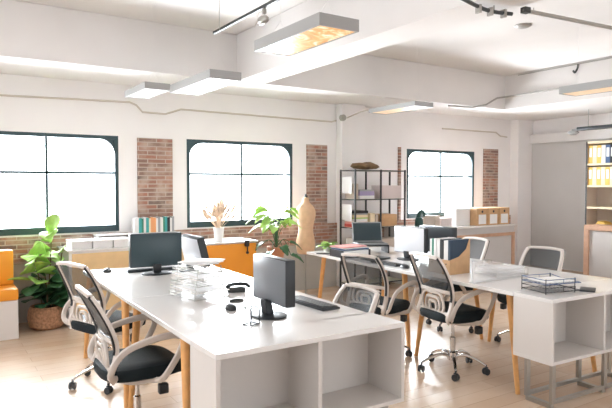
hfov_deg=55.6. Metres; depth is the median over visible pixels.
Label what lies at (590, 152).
ring binder
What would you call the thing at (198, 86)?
diffuser
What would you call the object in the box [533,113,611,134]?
wall
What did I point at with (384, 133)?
wall
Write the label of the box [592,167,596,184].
ring binder
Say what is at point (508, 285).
desk
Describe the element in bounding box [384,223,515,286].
counter
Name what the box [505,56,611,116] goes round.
ceiling beam
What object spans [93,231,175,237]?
shelf
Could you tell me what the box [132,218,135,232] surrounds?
book
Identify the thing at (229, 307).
computer mouse
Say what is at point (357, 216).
book
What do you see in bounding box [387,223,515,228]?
countertop
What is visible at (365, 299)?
office chair
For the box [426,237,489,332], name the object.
office chair
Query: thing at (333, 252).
document tray
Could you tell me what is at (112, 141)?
window
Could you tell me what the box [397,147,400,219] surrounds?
brick column
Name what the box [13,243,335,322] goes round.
trim
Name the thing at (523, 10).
rail
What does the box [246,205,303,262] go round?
potted plant
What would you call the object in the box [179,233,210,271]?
monitor
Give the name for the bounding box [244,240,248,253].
clamp
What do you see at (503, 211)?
box
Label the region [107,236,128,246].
storage box
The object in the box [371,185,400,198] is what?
storage box
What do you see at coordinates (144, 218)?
book
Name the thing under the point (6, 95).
conduit pipe
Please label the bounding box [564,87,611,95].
diffuser
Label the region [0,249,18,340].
seat
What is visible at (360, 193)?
book
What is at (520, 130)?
pillar
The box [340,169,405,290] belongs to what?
shelving unit
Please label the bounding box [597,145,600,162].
ring binder
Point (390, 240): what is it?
kraft box
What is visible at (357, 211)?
book
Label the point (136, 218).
book
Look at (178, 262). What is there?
paper stack
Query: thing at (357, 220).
book
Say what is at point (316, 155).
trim
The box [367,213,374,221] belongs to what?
wooden block
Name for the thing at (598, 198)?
bookcase
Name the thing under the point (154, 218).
book
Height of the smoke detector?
0.026 m
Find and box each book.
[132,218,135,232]
[134,217,138,232]
[139,218,141,232]
[141,217,145,232]
[146,217,148,232]
[148,217,152,231]
[153,217,155,231]
[155,216,159,231]
[160,217,162,231]
[162,216,166,231]
[167,217,169,231]
[169,216,173,230]
[345,184,357,198]
[345,219,367,221]
[352,210,367,213]
[352,215,367,217]
[358,191,373,195]
[358,196,373,198]
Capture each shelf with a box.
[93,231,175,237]
[190,312,404,407]
[513,279,611,407]
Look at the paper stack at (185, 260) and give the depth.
3.78 m
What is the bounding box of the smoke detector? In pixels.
[515,23,531,28]
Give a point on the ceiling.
(493, 45)
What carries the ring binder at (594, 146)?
on the bookcase at (598, 198)
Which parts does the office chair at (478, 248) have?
seat, armrest, frame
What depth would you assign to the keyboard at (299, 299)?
3.54 m
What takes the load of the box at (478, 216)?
on the counter at (501, 248)
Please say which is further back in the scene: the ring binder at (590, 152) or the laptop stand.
the ring binder at (590, 152)
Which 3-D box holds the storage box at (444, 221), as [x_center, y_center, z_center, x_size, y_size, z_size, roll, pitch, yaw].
[2.084,0.276,8.966,0.228,0.130,0.258,-1,2,-33]
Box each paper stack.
[178,262,218,265]
[179,260,222,264]
[183,258,224,262]
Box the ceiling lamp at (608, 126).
[568,109,611,134]
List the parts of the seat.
backrest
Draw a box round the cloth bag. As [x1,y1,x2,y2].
[596,221,611,224]
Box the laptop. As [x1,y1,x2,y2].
[352,222,387,244]
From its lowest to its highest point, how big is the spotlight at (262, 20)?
0.126 m
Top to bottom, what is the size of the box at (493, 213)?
0.270 m
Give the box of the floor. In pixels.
[0,269,611,407]
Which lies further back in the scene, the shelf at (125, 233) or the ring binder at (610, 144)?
the ring binder at (610, 144)
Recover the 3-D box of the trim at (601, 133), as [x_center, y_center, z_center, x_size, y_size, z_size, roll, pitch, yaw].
[5.157,-1.135,9.105,0.100,0.160,3.720,-1,2,-33]
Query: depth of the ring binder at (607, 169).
9.19 m
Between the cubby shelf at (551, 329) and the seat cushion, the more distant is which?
the seat cushion
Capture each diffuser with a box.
[128,89,166,98]
[172,78,237,94]
[258,26,352,54]
[373,106,429,113]
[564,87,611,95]
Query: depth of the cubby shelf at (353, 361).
3.03 m
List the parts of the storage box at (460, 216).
lid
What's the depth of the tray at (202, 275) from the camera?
3.81 m
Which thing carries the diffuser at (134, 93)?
attached to the hanging lamp at (145, 90)
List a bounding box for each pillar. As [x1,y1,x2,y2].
[336,103,364,286]
[509,120,532,264]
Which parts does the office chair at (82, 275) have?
edge trim, frame, armrest, edge trim, seat, armrest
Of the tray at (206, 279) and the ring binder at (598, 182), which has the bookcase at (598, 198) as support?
the ring binder at (598, 182)
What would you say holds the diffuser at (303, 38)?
attached to the hanging lamp at (320, 28)
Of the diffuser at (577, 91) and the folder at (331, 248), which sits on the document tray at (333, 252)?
the folder at (331, 248)
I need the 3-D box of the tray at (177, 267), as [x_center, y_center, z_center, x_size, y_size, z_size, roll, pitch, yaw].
[-0.712,0.427,3.870,0.218,0.025,0.346,-2,3,-41]
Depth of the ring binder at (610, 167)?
9.15 m
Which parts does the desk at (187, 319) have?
leg, leg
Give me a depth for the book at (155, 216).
6.88 m
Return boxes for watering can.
[414,210,425,226]
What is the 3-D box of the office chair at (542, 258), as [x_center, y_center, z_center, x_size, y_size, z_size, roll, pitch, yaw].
[2.099,0.865,5.437,0.594,0.896,0.570,-1,2,-37]
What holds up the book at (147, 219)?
on the shelf at (125, 233)
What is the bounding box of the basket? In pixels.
[27,303,63,330]
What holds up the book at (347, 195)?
on the shelving unit at (390, 279)
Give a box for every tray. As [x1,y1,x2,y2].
[169,263,229,301]
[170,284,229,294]
[171,278,228,287]
[172,265,226,273]
[172,271,226,280]
[330,249,370,257]
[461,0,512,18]
[472,259,527,277]
[521,273,580,294]
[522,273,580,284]
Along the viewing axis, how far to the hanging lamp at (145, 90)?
5.48 m
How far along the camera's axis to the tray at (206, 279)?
3.81 m
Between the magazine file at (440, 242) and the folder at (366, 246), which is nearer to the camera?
the magazine file at (440, 242)
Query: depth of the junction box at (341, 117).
8.29 m
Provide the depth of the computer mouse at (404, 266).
5.15 m
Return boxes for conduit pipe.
[0,94,336,122]
[347,107,375,117]
[442,128,506,137]
[448,88,558,107]
[518,57,611,75]
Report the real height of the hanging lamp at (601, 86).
0.730 m
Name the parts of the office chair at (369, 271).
edge trim, frame, edge trim, seat, armrest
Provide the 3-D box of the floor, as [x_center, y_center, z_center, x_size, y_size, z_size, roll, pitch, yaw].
[1.811,1.432,3.461,12.350,0.100,10.550,-1,2,-33]
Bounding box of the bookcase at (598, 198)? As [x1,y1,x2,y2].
[585,140,611,224]
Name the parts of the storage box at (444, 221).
lid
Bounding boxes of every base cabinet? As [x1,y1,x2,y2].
[57,246,184,328]
[205,237,257,277]
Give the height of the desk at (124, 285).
0.752 m
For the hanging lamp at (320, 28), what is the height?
0.730 m
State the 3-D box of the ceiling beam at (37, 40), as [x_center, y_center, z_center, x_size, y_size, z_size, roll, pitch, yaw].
[-0.666,-1.668,7.174,11.950,0.519,0.950,-1,2,-33]
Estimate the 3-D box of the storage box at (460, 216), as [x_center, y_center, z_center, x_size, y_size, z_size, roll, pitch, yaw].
[2.386,0.202,9.159,0.318,0.265,0.258,-1,2,-33]
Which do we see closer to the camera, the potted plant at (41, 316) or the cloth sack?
the potted plant at (41, 316)
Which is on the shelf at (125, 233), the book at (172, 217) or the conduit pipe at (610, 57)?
the book at (172, 217)
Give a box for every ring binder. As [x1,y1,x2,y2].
[588,146,592,163]
[588,167,591,184]
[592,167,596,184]
[593,145,596,162]
[596,167,600,184]
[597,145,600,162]
[601,145,605,162]
[601,167,604,184]
[605,167,609,184]
[606,145,609,162]
[610,144,611,162]
[610,167,611,184]
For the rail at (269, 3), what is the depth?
4.84 m
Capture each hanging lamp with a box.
[125,15,169,98]
[170,0,240,94]
[254,0,358,55]
[369,93,432,114]
[559,42,611,95]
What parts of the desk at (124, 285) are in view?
leg, leg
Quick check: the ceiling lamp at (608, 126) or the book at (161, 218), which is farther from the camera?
the ceiling lamp at (608, 126)
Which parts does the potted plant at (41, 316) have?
stem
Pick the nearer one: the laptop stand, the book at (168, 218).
the laptop stand
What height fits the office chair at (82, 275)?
0.944 m
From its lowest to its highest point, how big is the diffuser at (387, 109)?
0.008 m
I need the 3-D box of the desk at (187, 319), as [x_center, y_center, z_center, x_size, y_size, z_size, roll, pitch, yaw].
[-0.404,1.003,3.594,1.112,0.752,1.165,-1,2,-32]
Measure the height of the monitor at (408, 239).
0.325 m
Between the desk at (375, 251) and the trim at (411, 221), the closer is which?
the desk at (375, 251)
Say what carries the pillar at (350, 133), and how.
attached to the wall at (384, 133)
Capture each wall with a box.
[0,73,510,237]
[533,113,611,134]
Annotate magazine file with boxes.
[430,237,454,258]
[437,238,461,259]
[442,238,469,274]
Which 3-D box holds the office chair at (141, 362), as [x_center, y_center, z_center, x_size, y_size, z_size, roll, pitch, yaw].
[-1.013,0.920,3.394,0.594,0.925,0.570,-1,2,-32]
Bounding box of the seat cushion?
[0,284,18,301]
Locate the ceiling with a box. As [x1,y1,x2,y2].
[15,0,611,75]
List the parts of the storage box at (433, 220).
lid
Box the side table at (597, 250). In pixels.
[583,224,611,278]
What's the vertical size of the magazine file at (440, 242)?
0.287 m
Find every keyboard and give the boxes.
[124,266,174,272]
[295,295,339,310]
[381,260,401,266]
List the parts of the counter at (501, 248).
wooden frame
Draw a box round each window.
[0,131,118,235]
[187,139,291,227]
[406,149,473,217]
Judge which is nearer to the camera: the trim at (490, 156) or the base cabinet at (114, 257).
the base cabinet at (114, 257)
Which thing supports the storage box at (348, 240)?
on the shelving unit at (390, 279)
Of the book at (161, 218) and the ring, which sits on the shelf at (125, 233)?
the book at (161, 218)
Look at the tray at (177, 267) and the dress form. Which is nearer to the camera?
the tray at (177, 267)
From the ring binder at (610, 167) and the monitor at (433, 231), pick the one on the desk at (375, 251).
the monitor at (433, 231)
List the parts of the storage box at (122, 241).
lid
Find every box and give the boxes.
[66,238,91,249]
[87,237,112,248]
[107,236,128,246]
[339,114,345,120]
[346,238,375,246]
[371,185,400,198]
[376,237,394,246]
[378,213,396,225]
[423,215,439,225]
[440,217,451,226]
[444,208,469,225]
[470,207,487,225]
[475,207,498,224]
[494,207,508,223]
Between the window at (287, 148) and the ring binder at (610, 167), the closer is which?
the window at (287, 148)
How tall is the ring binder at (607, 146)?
0.290 m
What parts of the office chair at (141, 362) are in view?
edge trim, frame, edge trim, armrest, seat, armrest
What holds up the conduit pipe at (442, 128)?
attached to the wall at (384, 133)
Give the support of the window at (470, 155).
in the wall at (384, 133)
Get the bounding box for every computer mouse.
[103,267,111,272]
[225,303,236,310]
[400,264,409,268]
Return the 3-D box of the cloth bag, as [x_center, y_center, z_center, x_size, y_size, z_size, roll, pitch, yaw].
[4.821,0.338,9.379,0.200,0.128,0.220,-1,2,-33]
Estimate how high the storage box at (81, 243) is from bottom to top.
0.088 m
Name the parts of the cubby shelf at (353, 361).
panel, panel, panel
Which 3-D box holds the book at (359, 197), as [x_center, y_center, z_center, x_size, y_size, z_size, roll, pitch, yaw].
[0.778,-0.096,8.099,0.260,0.045,0.240,-1,2,-33]
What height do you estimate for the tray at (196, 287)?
0.216 m
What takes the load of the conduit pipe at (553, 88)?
attached to the wall at (566, 124)
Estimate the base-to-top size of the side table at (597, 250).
0.860 m
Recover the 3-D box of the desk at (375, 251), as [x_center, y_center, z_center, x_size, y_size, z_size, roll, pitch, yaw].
[0.914,0.919,6.034,1.140,0.752,1.637,-1,2,-31]
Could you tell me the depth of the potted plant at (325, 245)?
6.42 m
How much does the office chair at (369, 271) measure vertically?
0.925 m
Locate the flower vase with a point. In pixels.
(218, 211)
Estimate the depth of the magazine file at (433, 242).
4.94 m
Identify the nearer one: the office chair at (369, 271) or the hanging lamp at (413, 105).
the office chair at (369, 271)
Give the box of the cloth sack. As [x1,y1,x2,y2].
[350,162,378,169]
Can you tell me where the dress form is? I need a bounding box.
[296,194,316,296]
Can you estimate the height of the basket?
0.235 m
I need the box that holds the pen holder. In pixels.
[242,305,259,326]
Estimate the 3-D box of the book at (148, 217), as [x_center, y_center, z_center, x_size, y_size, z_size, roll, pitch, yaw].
[-1.840,0.242,6.877,0.027,0.182,0.100,-1,2,-33]
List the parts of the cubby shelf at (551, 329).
panel, metal frame, panel, panel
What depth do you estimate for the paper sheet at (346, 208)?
7.98 m
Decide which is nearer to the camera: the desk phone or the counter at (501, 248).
the desk phone
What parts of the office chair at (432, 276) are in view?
edge trim, armrest, frame, edge trim, seat, armrest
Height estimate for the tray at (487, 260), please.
0.108 m
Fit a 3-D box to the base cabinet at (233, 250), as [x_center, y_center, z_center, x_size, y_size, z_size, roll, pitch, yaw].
[-0.934,0.842,6.618,0.640,0.860,0.455,-1,2,-33]
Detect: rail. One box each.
[213,0,279,33]
[520,6,611,29]
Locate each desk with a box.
[84,264,252,407]
[127,286,366,407]
[307,246,492,349]
[403,262,609,394]
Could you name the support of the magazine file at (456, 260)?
on the desk at (508, 285)
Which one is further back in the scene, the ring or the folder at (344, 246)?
the folder at (344, 246)
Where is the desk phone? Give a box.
[225,282,250,292]
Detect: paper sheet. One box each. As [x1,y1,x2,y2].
[342,177,351,193]
[342,204,351,220]
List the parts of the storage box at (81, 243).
lid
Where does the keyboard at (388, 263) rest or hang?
on the desk at (375, 251)
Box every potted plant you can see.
[8,214,68,330]
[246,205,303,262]
[316,241,336,251]
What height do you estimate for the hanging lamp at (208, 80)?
0.780 m
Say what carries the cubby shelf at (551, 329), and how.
on the floor
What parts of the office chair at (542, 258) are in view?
seat, frame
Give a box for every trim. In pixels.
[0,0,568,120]
[0,223,336,264]
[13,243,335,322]
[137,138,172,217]
[306,144,326,223]
[382,215,510,236]
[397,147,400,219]
[483,149,497,206]
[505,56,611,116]
[530,128,611,143]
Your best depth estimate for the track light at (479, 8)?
3.74 m
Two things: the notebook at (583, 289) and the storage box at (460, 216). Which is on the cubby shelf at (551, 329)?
the notebook at (583, 289)
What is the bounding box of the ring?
[229,299,243,302]
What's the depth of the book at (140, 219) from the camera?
6.76 m
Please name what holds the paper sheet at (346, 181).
hanging from the shelving unit at (390, 279)
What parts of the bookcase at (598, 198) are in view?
panel, panel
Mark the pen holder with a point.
(251, 306)
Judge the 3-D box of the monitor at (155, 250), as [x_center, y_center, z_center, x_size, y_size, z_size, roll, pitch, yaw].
[-1.248,0.413,4.846,0.430,0.340,0.198,-1,2,-29]
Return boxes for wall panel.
[531,138,611,271]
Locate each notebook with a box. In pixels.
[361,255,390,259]
[580,287,595,292]
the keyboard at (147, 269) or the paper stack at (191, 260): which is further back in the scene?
the keyboard at (147, 269)
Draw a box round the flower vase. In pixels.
[201,199,235,241]
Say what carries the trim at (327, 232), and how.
attached to the wall at (384, 133)
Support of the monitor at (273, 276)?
on the desk at (187, 319)
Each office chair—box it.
[55,261,145,394]
[74,285,180,407]
[333,283,380,313]
[340,253,417,356]
[408,252,496,381]
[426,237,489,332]
[494,246,564,341]
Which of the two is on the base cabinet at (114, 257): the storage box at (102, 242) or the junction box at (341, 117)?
the storage box at (102, 242)
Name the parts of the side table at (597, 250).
panel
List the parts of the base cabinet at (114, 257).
door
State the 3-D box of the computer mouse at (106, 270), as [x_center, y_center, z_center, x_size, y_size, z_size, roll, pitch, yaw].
[-1.697,0.563,4.953,0.068,0.034,0.116,0,2,-3]
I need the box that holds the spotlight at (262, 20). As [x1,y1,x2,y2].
[255,8,268,25]
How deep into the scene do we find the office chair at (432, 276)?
4.51 m
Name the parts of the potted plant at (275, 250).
pot, stem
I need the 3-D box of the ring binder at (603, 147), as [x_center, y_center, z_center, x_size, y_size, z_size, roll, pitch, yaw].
[4.844,-0.799,9.313,0.252,0.290,0.069,-1,2,-33]
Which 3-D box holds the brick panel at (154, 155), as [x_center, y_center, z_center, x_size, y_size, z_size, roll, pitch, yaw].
[-1.825,-0.232,7.025,0.430,1.120,0.020,-1,2,-33]
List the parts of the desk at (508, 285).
leg, leg, leg, leg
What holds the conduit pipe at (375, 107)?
attached to the junction box at (341, 117)
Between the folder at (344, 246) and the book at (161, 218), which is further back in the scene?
the book at (161, 218)
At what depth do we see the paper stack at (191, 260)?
3.84 m
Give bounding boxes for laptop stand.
[351,243,388,252]
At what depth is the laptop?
6.50 m
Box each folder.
[329,244,366,248]
[331,246,368,249]
[331,248,368,250]
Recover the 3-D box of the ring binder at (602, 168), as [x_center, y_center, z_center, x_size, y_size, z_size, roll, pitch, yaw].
[4.844,-0.450,9.325,0.252,0.290,0.069,-1,2,-33]
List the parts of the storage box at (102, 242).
lid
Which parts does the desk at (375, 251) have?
leg, leg, leg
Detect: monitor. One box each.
[129,232,181,275]
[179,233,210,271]
[252,253,294,319]
[394,225,427,260]
[420,225,456,252]
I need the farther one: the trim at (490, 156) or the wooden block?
the trim at (490, 156)
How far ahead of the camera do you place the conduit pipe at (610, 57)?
8.15 m
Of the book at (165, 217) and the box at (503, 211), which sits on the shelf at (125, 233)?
the book at (165, 217)
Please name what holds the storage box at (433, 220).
on the counter at (501, 248)

